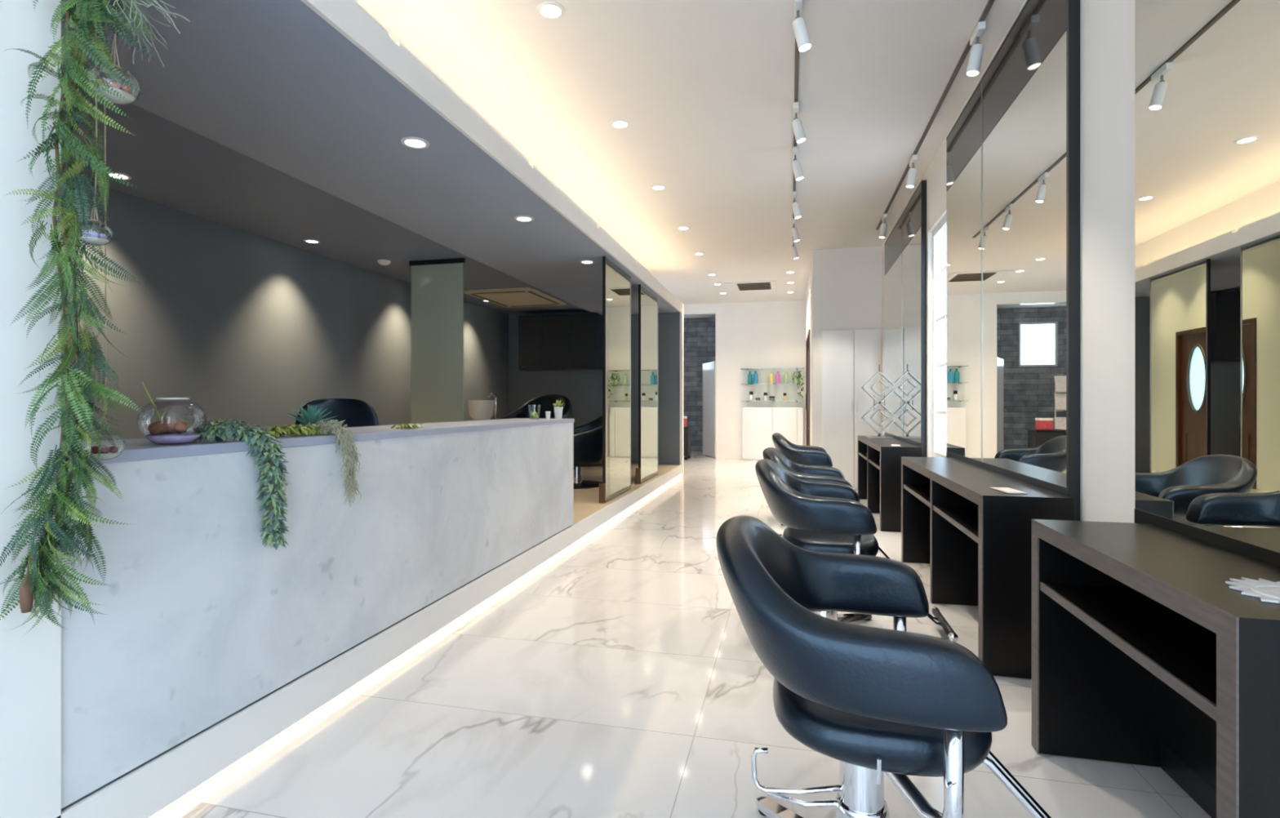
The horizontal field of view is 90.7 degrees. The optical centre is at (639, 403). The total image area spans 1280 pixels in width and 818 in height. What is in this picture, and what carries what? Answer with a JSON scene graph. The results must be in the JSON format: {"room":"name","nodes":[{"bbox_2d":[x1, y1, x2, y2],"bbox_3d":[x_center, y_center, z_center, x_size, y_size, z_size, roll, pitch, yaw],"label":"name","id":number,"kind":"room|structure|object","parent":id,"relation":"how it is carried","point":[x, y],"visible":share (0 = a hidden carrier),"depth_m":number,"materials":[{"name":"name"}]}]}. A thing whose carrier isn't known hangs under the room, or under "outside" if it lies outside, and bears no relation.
{"room":"salon","nodes":[
{"label":"salon","id":0,"kind":"room"},
{"bbox_2d":[0,0,61,817],"bbox_3d":[-1.642,-0.126,0.098,0.200,2.352,2.630,0,0,13],"label":"wall","id":1,"kind":"structure","parent":0,"point":[30,664],"depth_m":1.29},
{"bbox_2d":[0,0,190,635],"bbox_3d":[-1.151,-0.401,1.330,0.273,1.701,0.328,0,0,27],"label":"garland","id":2,"kind":"object","parent":1,"relation":"attached to","point":[42,564],"visible":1,"depth_m":1.28},
{"bbox_2d":[75,5,113,246],"bbox_3d":[-1.144,-0.810,1.325,0.062,0.960,0.062,0,0,13],"label":"globe","id":3,"kind":"object","parent":2,"relation":"hanging from","point":[94,237],"visible":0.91,"depth_m":1.33,"materials":[{"name":"clear glass"}]},
{"bbox_2d":[81,0,125,460],"bbox_3d":[-1.184,-0.582,1.396,0.074,1.416,0.074,0,0,13],"label":"globe","id":4,"kind":"object","parent":2,"relation":"hanging from","point":[108,453],"visible":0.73,"depth_m":1.40,"materials":[{"name":"clear glass"}]},
{"bbox_2d":[87,0,140,105],"bbox_3d":[-1.135,-0.968,1.365,0.089,0.644,0.088,0,0,13],"label":"globe","id":5,"kind":"object","parent":2,"relation":"hanging from","point":[130,95],"visible":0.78,"depth_m":1.36,"materials":[{"name":"clear glass"}]},
{"bbox_2d":[97,0,190,66],"bbox_3d":[-1.091,-0.861,1.375,0.165,0.214,0.253,0,0,1],"label":"air plant","id":6,"kind":"object","parent":2,"relation":"on","point":[104,15],"depth_m":1.37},
{"bbox_2d":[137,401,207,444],"bbox_3d":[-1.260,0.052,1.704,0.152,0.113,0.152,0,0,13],"label":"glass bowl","id":7,"kind":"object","parent":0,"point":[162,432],"depth_m":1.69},
{"bbox_2d":[61,176,508,441],"bbox_3d":[-3.025,-0.210,5.731,0.100,2.520,8.450,0,0,13],"label":"wall","id":8,"kind":"structure","parent":0,"point":[253,329],"depth_m":5.03,"materials":[{"name":"grey paint"}]},
{"bbox_2d":[57,463,681,817],"bbox_3d":[-1.972,0.966,4.283,2.780,0.169,10.620,0,0,13],"label":"floor","id":9,"kind":"structure","parent":0,"point":[152,788],"depth_m":2.09,"materials":[{"name":"white stone"}]},
{"bbox_2d":[61,417,574,810],"bbox_3d":[-1.081,0.495,3.025,0.456,0.771,3.320,0,0,13],"label":"reception counter","id":10,"kind":"object","parent":9,"relation":"on","point":[204,620],"depth_m":1.86,"materials":[{"name":"stone"}]},
{"bbox_2d":[137,382,207,444],"bbox_3d":[-1.260,0.026,1.704,0.152,0.164,0.152,0,0,13],"label":"glass terrarium","id":11,"kind":"object","parent":10,"relation":"on","point":[162,432],"visible":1,"depth_m":1.69,"materials":[{"name":"clear glass"}]},
{"bbox_2d":[191,418,291,550],"bbox_3d":[-1.155,0.241,1.837,0.251,0.392,0.120,0,0,-28],"label":"succulent","id":12,"kind":"object","parent":10,"relation":"on","point":[220,430],"visible":0.99,"depth_m":1.84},
{"bbox_2d":[233,424,343,435],"bbox_3d":[-1.290,0.092,2.252,0.126,0.035,0.648,0,0,19],"label":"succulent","id":13,"kind":"object","parent":10,"relation":"on","point":[304,425],"visible":0.07,"depth_m":2.20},
{"bbox_2d":[257,423,346,437],"bbox_3d":[-1.145,0.089,2.148,0.114,0.038,0.372,0,0,13],"label":"leafy cutting","id":14,"kind":"object","parent":10,"relation":"on","point":[297,430],"visible":0.76,"depth_m":2.10,"materials":[{"name":"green plant"}]},
{"bbox_2d":[286,404,337,434],"bbox_3d":[-1.178,0.056,2.269,0.172,0.106,0.180,0,0,-23],"label":"rosette","id":15,"kind":"object","parent":10,"relation":"on","point":[311,415],"visible":0.69,"depth_m":2.24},
{"bbox_2d":[62,417,574,466],"bbox_3d":[-1.081,0.124,3.025,0.456,0.028,3.320,0,0,13],"label":"countertop","id":16,"kind":"structure","parent":10,"relation":"on","point":[138,449],"depth_m":2.08,"materials":[{"name":"stone"}]},
{"bbox_2d":[306,419,361,506],"bbox_3d":[-1.059,0.207,2.189,0.157,0.304,0.106,0,0,5],"label":"air plant","id":17,"kind":"object","parent":10,"relation":"hanging from","point":[347,449],"visible":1,"depth_m":2.19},
{"bbox_2d":[391,423,423,428],"bbox_3d":[-1.010,0.097,2.755,0.074,0.022,0.200,0,0,13],"label":"low sedum","id":18,"kind":"object","parent":10,"relation":"on","point":[402,425],"visible":1,"depth_m":2.72,"materials":[{"name":"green plant"}]},
{"bbox_2d":[528,404,540,419],"bbox_3d":[-0.712,0.059,4.263,0.084,0.099,0.084,0,0,13],"label":"glass vase","id":19,"kind":"object","parent":10,"relation":"on","point":[536,415],"visible":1,"depth_m":4.25,"materials":[{"name":"clear glass"}]},
{"bbox_2d":[552,399,564,418],"bbox_3d":[-0.591,0.039,4.595,0.099,0.140,0.141,0,0,-6],"label":"plant pot","id":20,"kind":"object","parent":10,"relation":"on","point":[557,406],"visible":1,"depth_m":4.57,"materials":[{"name":"white ceramic"}]},
{"bbox_2d":[294,398,378,427],"bbox_3d":[-1.683,0.428,3.421,0.578,0.914,0.641,0,0,-15],"label":"office chair","id":21,"kind":"object","parent":9,"relation":"on","point":[356,412],"visible":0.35,"depth_m":3.67,"materials":[{"name":"black leather"}]},
{"bbox_2d":[408,257,465,423],"bbox_3d":[-1.936,-0.242,6.032,0.580,2.255,0.030,0,0,13],"label":"frosted glass panel","id":22,"kind":"object","parent":9,"relation":"on","point":[437,286],"visible":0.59,"depth_m":6.03,"materials":[{"name":"glass"}]},
{"bbox_2d":[466,393,496,420],"bbox_3d":[-1.740,0.385,6.941,0.308,1.000,0.308,0,0,-44],"label":"basin","id":23,"kind":"object","parent":9,"relation":"on","point":[478,410],"visible":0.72,"depth_m":6.83,"materials":[{"name":"white ceramic"}]},
{"bbox_2d":[487,393,496,419],"bbox_3d":[-1.617,0.035,6.912,0.107,0.300,0.020,0,0,13],"label":"faucet","id":24,"kind":"object","parent":23,"relation":"on","point":[494,402],"depth_m":6.90,"materials":[{"name":"silver metal"}]},
{"bbox_2d":[496,394,571,419],"bbox_3d":[-1.363,0.382,7.804,0.849,1.006,1.215,0,0,23],"label":"chair","id":25,"kind":"object","parent":9,"relation":"on","point":[546,402],"visible":0.16,"depth_m":8.23,"materials":[{"name":"black leather"}]},
{"bbox_2d":[573,415,602,488],"bbox_3d":[-0.749,0.483,6.825,1.105,0.804,0.772,0,0,-17],"label":"chair","id":26,"kind":"object","parent":9,"relation":"on","point":[587,437],"visible":0.31,"depth_m":6.53,"materials":[{"name":"black leather"}]},
{"bbox_2d":[599,256,631,502],"bbox_3d":[-0.227,-0.213,6.068,0.058,2.189,0.956,0,0,13],"label":"mirror","id":27,"kind":"object","parent":9,"relation":"on","point":[616,284],"visible":1,"depth_m":5.98,"materials":[{"name":"grey mirror"}]},
{"bbox_2d":[635,284,657,484],"bbox_3d":[0.089,-0.213,7.399,0.058,2.189,0.963,0,0,13],"label":"mirror","id":28,"kind":"object","parent":9,"relation":"on","point":[647,468],"visible":1,"depth_m":7.27,"materials":[{"name":"grey mirror"}]},
{"bbox_2d":[61,0,679,315],"bbox_3d":[-1.698,-1.380,5.415,2.730,0.140,8.250,0,0,13],"label":"ceiling","id":29,"kind":"structure","parent":0,"point":[273,83],"depth_m":3.44,"materials":[{"name":"grey paint"}]},
{"bbox_2d":[106,172,131,179],"bbox_3d":[-3.137,-1.367,3.801,0.125,0.006,0.125,0,0,13],"label":"recessed light","id":30,"kind":"object","parent":29,"relation":"in","point":[125,176],"visible":0.7,"depth_m":3.80,"materials":[{"name":"white ceramic"}]},
{"bbox_2d":[109,173,127,178],"bbox_3d":[-3.137,-1.368,3.801,0.086,0.002,0.086,0,0,-24],"label":"diffuser","id":31,"kind":"object","parent":30,"relation":"attached to","point":[125,176],"depth_m":3.80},
{"bbox_2d":[303,239,319,243],"bbox_3d":[-2.771,-1.367,5.339,0.125,0.006,0.125,0,0,13],"label":"recessed light","id":32,"kind":"object","parent":29,"relation":"in","point":[309,241],"visible":1,"depth_m":5.33,"materials":[{"name":"white ceramic"}]},
{"bbox_2d":[377,259,391,265],"bbox_3d":[-2.463,-1.353,6.080,0.120,0.035,0.120,0,0,13],"label":"smoke detector","id":33,"kind":"object","parent":29,"relation":"attached to","point":[383,262],"visible":1,"depth_m":6.04,"materials":[{"name":"white plastic"}]},
{"bbox_2d":[400,137,429,148],"bbox_3d":[-1.129,-1.307,3.175,0.138,0.006,0.138,0,0,13],"label":"recessed light","id":34,"kind":"object","parent":29,"relation":"in","point":[411,142],"visible":1,"depth_m":3.17,"materials":[{"name":"white ceramic"}]},
{"bbox_2d":[404,139,425,146],"bbox_3d":[-1.129,-1.308,3.175,0.095,0.002,0.095,0,0,36],"label":"diffuser","id":35,"kind":"object","parent":34,"relation":"attached to","point":[408,143],"depth_m":3.18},
{"bbox_2d":[300,0,681,312],"bbox_3d":[-0.752,-1.373,4.008,0.280,0.143,10.650,0,0,13],"label":"ceiling beam","id":36,"kind":"structure","parent":29,"relation":"attached to","point":[348,18],"depth_m":2.94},
{"bbox_2d":[463,287,566,307],"bbox_3d":[-1.579,-1.351,8.137,0.900,0.038,1.240,0,0,13],"label":"air conditioner","id":37,"kind":"object","parent":29,"relation":"attached to","point":[515,296],"visible":0.9,"depth_m":7.95,"materials":[{"name":"beige plastic"}]},
{"bbox_2d":[470,293,506,306],"bbox_3d":[-1.949,-1.338,8.225,0.040,0.004,1.000,0,0,13],"label":"outlet","id":38,"kind":"object","parent":37,"relation":"attached to","point":[473,295],"depth_m":8.17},
{"bbox_2d":[473,290,525,293],"bbox_3d":[-1.700,-1.338,7.631,0.660,0.004,0.040,0,0,13],"label":"outlet","id":39,"kind":"object","parent":37,"relation":"attached to","point":[512,291],"depth_m":7.63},
{"bbox_2d":[477,292,554,306],"bbox_3d":[-1.579,-1.336,8.137,0.660,0.008,0.900,0,0,13],"label":"grille","id":40,"kind":"object","parent":37,"relation":"attached to","point":[509,299],"depth_m":8.08,"materials":[{"name":"beige plastic"}]},
{"bbox_2d":[511,304,556,306],"bbox_3d":[-1.459,-1.338,8.643,0.660,0.004,0.040,0,0,13],"label":"outlet","id":41,"kind":"object","parent":37,"relation":"attached to","point":[538,304],"depth_m":8.64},
{"bbox_2d":[528,291,559,304],"bbox_3d":[-1.210,-1.338,8.049,0.040,0.004,1.000,0,0,13],"label":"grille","id":42,"kind":"object","parent":37,"relation":"attached to","point":[532,293],"depth_m":8.00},
{"bbox_2d":[514,215,533,222],"bbox_3d":[-0.822,-1.307,4.480,0.138,0.006,0.138,0,0,13],"label":"recessed light","id":43,"kind":"object","parent":29,"relation":"in","point":[521,218],"visible":1,"depth_m":4.48,"materials":[{"name":"white ceramic"}]},
{"bbox_2d":[517,217,530,221],"bbox_3d":[-0.822,-1.308,4.480,0.095,0.002,0.095,0,0,-9],"label":"diffuser","id":44,"kind":"object","parent":43,"relation":"attached to","point":[519,219],"depth_m":4.49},
{"bbox_2d":[508,311,679,475],"bbox_3d":[-0.712,-0.205,9.472,2.670,2.510,0.100,0,0,13],"label":"wall","id":45,"kind":"structure","parent":0,"point":[583,388],"depth_m":9.28,"materials":[{"name":"grey paint"}]},
{"bbox_2d":[518,313,602,370],"bbox_3d":[-1.168,-0.895,9.344,1.200,0.790,0.356,0,0,13],"label":"upper cabinet","id":46,"kind":"object","parent":45,"relation":"attached to","point":[557,342],"visible":0.98,"depth_m":9.17,"materials":[{"name":"black laminate"}]},
{"bbox_2d":[680,302,684,476],"bbox_3d":[0.605,-0.200,9.161,0.035,2.500,0.135,0,0,13],"label":"trim","id":47,"kind":"structure","parent":45,"relation":"attached to","point":[682,314],"depth_m":9.10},
{"bbox_2d":[155,450,1211,817],"bbox_3d":[-0.110,1.100,6.451,5.800,0.100,16.100,0,0,13],"label":"floor","id":48,"kind":"structure","parent":0,"point":[622,676],"depth_m":2.06,"materials":[{"name":"stone"}]},
{"bbox_2d":[684,426,692,460],"bbox_3d":[0.716,0.739,11.908,0.480,0.618,0.440,0,0,13],"label":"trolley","id":49,"kind":"object","parent":48,"relation":"on","point":[687,429],"visible":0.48,"depth_m":11.68,"materials":[{"name":"black plastic"}]},
{"bbox_2d":[742,407,803,460],"bbox_3d":[2.453,0.560,11.690,1.100,0.980,0.116,0,0,13],"label":"base cabinet","id":50,"kind":"object","parent":48,"relation":"on","point":[759,424],"visible":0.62,"depth_m":11.66,"materials":[{"name":"white paint"}]},
{"bbox_2d":[772,432,832,525],"bbox_3d":[1.594,0.656,5.582,0.839,0.785,0.657,0,0,13],"label":"chair","id":51,"kind":"object","parent":48,"relation":"on","point":[798,454],"visible":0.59,"depth_m":5.34,"materials":[{"name":"black leather"}]},
{"bbox_2d":[762,447,889,558],"bbox_3d":[1.145,0.656,3.695,0.839,0.785,0.657,0,0,13],"label":"chair","id":52,"kind":"object","parent":48,"relation":"on","point":[809,473],"visible":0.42,"depth_m":3.67,"materials":[{"name":"black leather"}]},
{"bbox_2d":[755,458,958,641],"bbox_3d":[0.953,0.656,2.888,0.839,0.785,0.657,0,0,13],"label":"chair","id":53,"kind":"object","parent":48,"relation":"on","point":[819,516],"visible":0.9,"depth_m":2.70,"materials":[{"name":"black leather"}]},
{"bbox_2d":[715,515,1051,817],"bbox_3d":[0.585,0.656,1.341,0.839,0.785,0.657,0,0,13],"label":"chair","id":54,"kind":"object","parent":48,"relation":"on","point":[897,702],"visible":1,"depth_m":1.15,"materials":[{"name":"black leather"}]},
{"bbox_2d":[857,435,921,531],"bbox_3d":[2.338,0.701,6.038,0.313,0.691,1.830,0,0,13],"label":"desk","id":55,"kind":"object","parent":48,"relation":"on","point":[879,462],"visible":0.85,"depth_m":5.18,"materials":[{"name":"black wood"}]},
{"bbox_2d":[870,459,879,466],"bbox_3d":[2.232,0.545,5.611,0.281,0.020,0.850,0,0,13],"label":"shelf","id":56,"kind":"object","parent":55,"relation":"attached to","point":[876,463],"depth_m":5.72,"materials":[{"name":"black wood"}]},
{"bbox_2d":[861,364,893,438],"bbox_3d":[2.491,-0.025,6.582,0.347,0.760,0.140,0,0,13],"label":"metal stand","id":57,"kind":"object","parent":55,"relation":"on","point":[882,374],"visible":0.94,"depth_m":6.55,"materials":[{"name":"metal"}]},
{"bbox_2d":[901,456,1073,678],"bbox_3d":[1.685,0.701,3.294,0.313,0.691,1.830,0,0,13],"label":"desk","id":58,"kind":"object","parent":48,"relation":"on","point":[975,538],"visible":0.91,"depth_m":2.56,"materials":[{"name":"black wood"}]},
{"bbox_2d":[906,484,930,502],"bbox_3d":[1.783,0.545,3.723,0.281,0.020,0.850,0,0,13],"label":"shelf","id":59,"kind":"object","parent":58,"relation":"attached to","point":[922,492],"depth_m":3.86,"materials":[{"name":"black wood"}]},
{"bbox_2d":[934,505,977,536],"bbox_3d":[1.579,0.545,2.867,0.281,0.020,0.850,0,0,13],"label":"shelf","id":60,"kind":"object","parent":58,"relation":"attached to","point":[965,517],"depth_m":3.01,"materials":[{"name":"black wood"}]},
{"bbox_2d":[990,487,1027,493],"bbox_3d":[1.494,0.352,2.564,0.070,0.004,0.160,0,0,5],"label":"leaflet","id":61,"kind":"object","parent":58,"relation":"on","point":[1007,490],"visible":1,"depth_m":2.54,"materials":[{"name":"paper"}]},
{"bbox_2d":[1031,519,1279,817],"bbox_3d":[1.248,0.701,1.458,0.313,0.691,0.915,0,0,13],"label":"desk","id":62,"kind":"object","parent":48,"relation":"on","point":[1140,639],"visible":0.99,"depth_m":1.58,"materials":[{"name":"black wood"}]},
{"bbox_2d":[1044,582,1216,704],"bbox_3d":[1.244,0.545,1.459,0.281,0.020,0.815,0,0,13],"label":"shelf","id":63,"kind":"object","parent":62,"relation":"attached to","point":[1179,651],"depth_m":1.48,"materials":[{"name":"black wood"}]},
{"bbox_2d":[1225,577,1279,604],"bbox_3d":[1.200,0.350,1.154,0.171,0.007,0.243,0,0,13],"label":"lace doily","id":64,"kind":"object","parent":62,"relation":"on","point":[1268,591],"visible":1,"depth_m":1.20,"materials":[{"name":"paper"}]},
{"bbox_2d":[358,0,1024,318],"bbox_3d":[0.280,-1.950,6.358,5.000,0.100,16.100,0,0,13],"label":"ceiling","id":65,"kind":"structure","parent":0,"point":[704,89],"depth_m":4.00,"materials":[{"name":"white paint"}]},
{"bbox_2d":[354,0,650,273],"bbox_3d":[-0.865,-1.645,4.009,0.460,0.510,10.600,0,0,13],"label":"light strip","id":66,"kind":"object","parent":65,"relation":"attached to","point":[395,38],"visible":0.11,"depth_m":3.92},
{"bbox_2d":[536,1,564,20],"bbox_3d":[-0.431,-1.897,3.057,0.138,0.006,0.138,0,0,13],"label":"recessed light","id":67,"kind":"object","parent":65,"relation":"in","point":[552,11],"visible":1,"depth_m":3.05,"materials":[{"name":"white ceramic"}]},
{"bbox_2d":[541,5,560,17],"bbox_3d":[-0.431,-1.898,3.057,0.095,0.002,0.095,0,0,36],"label":"diffuser","id":68,"kind":"object","parent":67,"relation":"attached to","point":[546,11],"depth_m":3.06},
{"bbox_2d":[609,120,630,128],"bbox_3d":[-0.136,-1.897,4.301,0.138,0.006,0.138,0,0,13],"label":"recessed light","id":69,"kind":"object","parent":65,"relation":"in","point":[617,124],"visible":1,"depth_m":4.30,"materials":[{"name":"white ceramic"}]},
{"bbox_2d":[613,121,626,127],"bbox_3d":[-0.136,-1.898,4.301,0.095,0.002,0.095,0,0,-39],"label":"diffuser","id":70,"kind":"object","parent":69,"relation":"attached to","point":[615,124],"depth_m":4.30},
{"bbox_2d":[650,184,666,190],"bbox_3d":[0.164,-1.897,5.559,0.138,0.006,0.138,0,0,13],"label":"recessed light","id":71,"kind":"object","parent":65,"relation":"in","point":[657,187],"visible":1,"depth_m":5.55,"materials":[{"name":"white ceramic"}]},
{"bbox_2d":[723,280,776,291],"bbox_3d":[1.790,-1.887,10.225,0.800,0.026,0.720,0,0,13],"label":"ceiling vent","id":72,"kind":"object","parent":65,"relation":"in","point":[764,285],"visible":1,"depth_m":10.15,"materials":[{"name":"white metal"}]},
{"bbox_2d":[737,282,771,289],"bbox_3d":[1.848,-1.887,10.211,0.520,0.003,0.600,0,0,13],"label":"grille","id":73,"kind":"object","parent":72,"relation":"attached to","point":[748,286],"depth_m":10.14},
{"bbox_2d":[791,38,799,247],"bbox_3d":[1.122,-1.892,4.564,0.028,0.016,6.424,0,0,13],"label":"track","id":74,"kind":"object","parent":65,"relation":"attached to","point":[797,52],"visible":0.26,"depth_m":3.72,"materials":[{"name":"grey metal"}]},
{"bbox_2d":[791,238,799,259],"bbox_3d":[1.788,-1.774,7.284,0.090,0.224,0.150,0,0,13],"label":"track spotlight","id":75,"kind":"object","parent":74,"relation":"attached to","point":[794,251],"visible":0.94,"depth_m":7.26,"materials":[{"name":"white metal"}]},
{"bbox_2d":[791,217,799,242],"bbox_3d":[1.603,-1.774,6.506,0.090,0.224,0.150,0,0,13],"label":"track spotlight","id":76,"kind":"object","parent":74,"relation":"attached to","point":[794,230],"visible":0.99,"depth_m":6.48,"materials":[{"name":"white metal"}]},
{"bbox_2d":[791,191,801,218],"bbox_3d":[1.408,-1.774,5.689,0.090,0.224,0.150,0,0,13],"label":"track spotlight","id":77,"kind":"object","parent":74,"relation":"attached to","point":[796,211],"visible":1,"depth_m":5.66,"materials":[{"name":"white metal"}]},
{"bbox_2d":[791,146,804,181],"bbox_3d":[1.174,-1.774,4.706,0.090,0.224,0.150,0,0,13],"label":"track spotlight","id":78,"kind":"object","parent":74,"relation":"attached to","point":[796,166],"visible":1,"depth_m":4.68,"materials":[{"name":"white metal"}]},
{"bbox_2d":[791,102,806,143],"bbox_3d":[1.012,-1.774,4.025,0.090,0.224,0.150,0,0,13],"label":"track spotlight","id":79,"kind":"object","parent":74,"relation":"attached to","point":[798,131],"visible":1,"depth_m":4.00,"materials":[{"name":"white metal"}]},
{"bbox_2d":[791,0,811,52],"bbox_3d":[0.762,-1.774,2.974,0.090,0.224,0.150,0,0,13],"label":"track spotlight","id":80,"kind":"object","parent":74,"relation":"attached to","point":[800,29],"visible":1,"depth_m":2.95,"materials":[{"name":"white metal"}]},
{"bbox_2d":[875,0,995,231],"bbox_3d":[1.925,-1.892,4.116,0.028,0.016,5.724,0,0,13],"label":"track","id":81,"kind":"object","parent":65,"relation":"attached to","point":[990,2],"visible":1,"depth_m":3.93,"materials":[{"name":"grey metal"}]},
{"bbox_2d":[879,213,887,238],"bbox_3d":[2.445,-1.774,6.357,0.082,0.223,0.150,0,0,13],"label":"track spotlight","id":82,"kind":"object","parent":81,"relation":"attached to","point":[883,226],"visible":1,"depth_m":6.33,"materials":[{"name":"white metal"}]},
{"bbox_2d":[906,155,917,188],"bbox_3d":[2.091,-1.774,4.868,0.082,0.223,0.150,0,0,13],"label":"track spotlight","id":83,"kind":"object","parent":81,"relation":"attached to","point":[911,179],"visible":1,"depth_m":4.84,"materials":[{"name":"white metal"}]},
{"bbox_2d":[965,21,986,76],"bbox_3d":[1.693,-1.774,3.195,0.082,0.223,0.150,0,0,13],"label":"track spotlight","id":84,"kind":"object","parent":81,"relation":"attached to","point":[974,64],"visible":1,"depth_m":3.17,"materials":[{"name":"white metal"}]},
{"bbox_2d":[684,317,715,450],"bbox_3d":[1.653,-0.425,14.075,3.900,2.950,0.150,0,0,13],"label":"wall","id":85,"kind":"structure","parent":0,"point":[699,333],"depth_m":14.09,"materials":[{"name":"brick"}]},
{"bbox_2d":[684,299,805,459],"bbox_3d":[1.172,-0.425,12.118,3.870,2.950,0.120,0,0,13],"label":"wall","id":86,"kind":"structure","parent":0,"point":[762,334],"depth_m":11.84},
{"bbox_2d":[684,312,715,458],"bbox_3d":[0.374,-0.335,12.306,2.230,2.770,0.133,0,0,13],"label":"trim","id":87,"kind":"structure","parent":86,"relation":"attached to","point":[704,313],"depth_m":11.99,"materials":[{"name":"white paint"}]},
{"bbox_2d":[701,360,715,457],"bbox_3d":[1.346,0.115,12.530,0.089,1.850,0.800,0,0,-11],"label":"door","id":88,"kind":"structure","parent":86,"relation":"in","point":[708,368],"depth_m":12.49,"materials":[{"name":"white paint"}]},
{"bbox_2d":[741,368,804,370],"bbox_3d":[2.438,-0.633,11.672,1.140,0.025,0.159,0,0,13],"label":"glass shelf","id":89,"kind":"object","parent":86,"relation":"attached to","point":[747,369],"visible":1,"depth_m":11.72,"materials":[{"name":"glass"}]},
{"bbox_3d":[2.438,-0.350,11.672,1.140,0.025,0.159,0,0,13],"label":"glass shelf","id":90,"kind":"object","parent":86,"relation":"attached to","visible":0},
{"bbox_2d":[747,370,752,383],"bbox_3d":[2.048,-0.483,11.766,0.084,0.240,0.084,0,0,13],"label":"bottle","id":91,"kind":"object","parent":90,"relation":"on","point":[749,375],"visible":1,"depth_m":11.73,"materials":[{"name":"teal plastic"}]},
{"bbox_2d":[791,370,804,398],"bbox_3d":[2.863,-0.344,11.489,0.181,0.515,0.247,0,0,-21],"label":"trailing plant","id":92,"kind":"object","parent":90,"relation":"hanging from","point":[797,380],"visible":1,"depth_m":11.48,"materials":[{"name":"green plant"}]},
{"bbox_2d":[805,249,821,447],"bbox_3d":[2.872,-0.425,10.685,0.100,2.950,5.880,0,0,13],"label":"wall","id":93,"kind":"structure","parent":0,"point":[813,297],"depth_m":7.83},
{"bbox_2d":[805,342,808,445],"bbox_3d":[2.704,0.025,10.131,0.110,2.030,0.757,0,0,13],"label":"door","id":94,"kind":"structure","parent":93,"relation":"in","point":[808,343],"depth_m":10.04,"materials":[{"name":"brown wood"}]},
{"bbox_2d":[805,328,809,445],"bbox_3d":[2.642,0.000,9.753,0.115,2.100,1.640,0,0,13],"label":"door frame","id":95,"kind":"structure","parent":93,"relation":"attached to","point":[807,340],"depth_m":10.50,"materials":[{"name":"brown wood"}]},
{"bbox_2d":[821,246,881,489],"bbox_3d":[2.643,-0.425,7.769,0.805,2.950,0.100,0,0,13],"label":"wall","id":96,"kind":"structure","parent":0,"point":[851,277],"depth_m":7.74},
{"bbox_2d":[822,329,853,488],"bbox_3d":[2.429,0.065,7.749,0.367,1.930,0.038,0,0,13],"label":"door","id":97,"kind":"structure","parent":96,"relation":"in","point":[837,345],"depth_m":7.75,"materials":[{"name":"white paint"}]},
{"bbox_2d":[853,328,881,488],"bbox_3d":[2.764,0.065,7.669,0.313,1.930,0.038,0,0,13],"label":"door","id":98,"kind":"structure","parent":96,"relation":"in","point":[867,342],"depth_m":7.67,"materials":[{"name":"white paint"}]},
{"bbox_2d":[881,0,1134,523],"bbox_3d":[1.859,-0.425,2.909,0.120,2.950,9.720,0,0,13],"label":"wall","id":99,"kind":"structure","parent":0,"point":[1107,27],"depth_m":2.23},
{"bbox_2d":[884,180,926,457],"bbox_3d":[2.545,-0.382,6.138,0.039,2.856,2.080,0,0,13],"label":"wall mirror","id":100,"kind":"object","parent":99,"relation":"attached to","point":[905,246],"visible":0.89,"depth_m":5.76,"materials":[{"name":"black paint"}]},
{"bbox_2d":[884,253,902,437],"bbox_3d":[2.642,-0.557,6.596,0.012,1.765,1.144,0,0,13],"label":"mirror glass","id":101,"kind":"object","parent":100,"relation":"on","point":[893,275],"depth_m":6.49,"materials":[{"name":"white"}]},
{"bbox_2d":[902,227,920,443],"bbox_3d":[2.402,-0.557,5.588,0.012,1.765,0.904,0,0,13],"label":"mirror glass","id":102,"kind":"object","parent":100,"relation":"on","point":[911,252],"depth_m":5.57,"materials":[{"name":"white"}]},
{"bbox_2d":[932,214,946,457],"bbox_3d":[2.285,-0.470,4.699,0.060,1.800,0.720,0,0,13],"label":"window","id":103,"kind":"structure","parent":99,"relation":"in","point":[941,229],"depth_m":5.00,"materials":[{"name":"white paint"}]},
{"bbox_2d":[946,0,1079,520],"bbox_3d":[1.884,-0.382,3.360,0.039,2.856,1.950,0,0,13],"label":"wall mirror","id":104,"kind":"object","parent":99,"relation":"attached to","point":[1013,149],"visible":0.87,"depth_m":2.93,"materials":[{"name":"black paint"}]},
{"bbox_2d":[946,146,981,461],"bbox_3d":[2.004,-0.557,3.916,0.012,1.765,0.814,0,0,13],"label":"mirror glass","id":105,"kind":"object","parent":104,"relation":"on","point":[964,192],"depth_m":3.87,"materials":[{"name":"white"}]},
{"bbox_2d":[982,31,1066,487],"bbox_3d":[1.779,-0.557,2.971,0.012,1.765,1.104,0,0,13],"label":"mirror glass","id":106,"kind":"object","parent":104,"relation":"on","point":[1024,153],"depth_m":2.84,"materials":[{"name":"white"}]},
{"bbox_2d":[1134,0,1279,817],"bbox_3d":[1.426,-0.382,1.437,0.039,2.856,1.056,0,0,13],"label":"wall mirror","id":107,"kind":"object","parent":99,"relation":"attached to","point":[1207,72],"visible":0.75,"depth_m":1.61,"materials":[{"name":"black paint"}]},
{"bbox_2d":[1134,0,1279,552],"bbox_3d":[1.417,-0.557,1.449,0.012,1.765,1.036,0,0,13],"label":"mirror glass","id":108,"kind":"object","parent":107,"relation":"on","point":[1207,72],"depth_m":1.61,"materials":[{"name":"white"}]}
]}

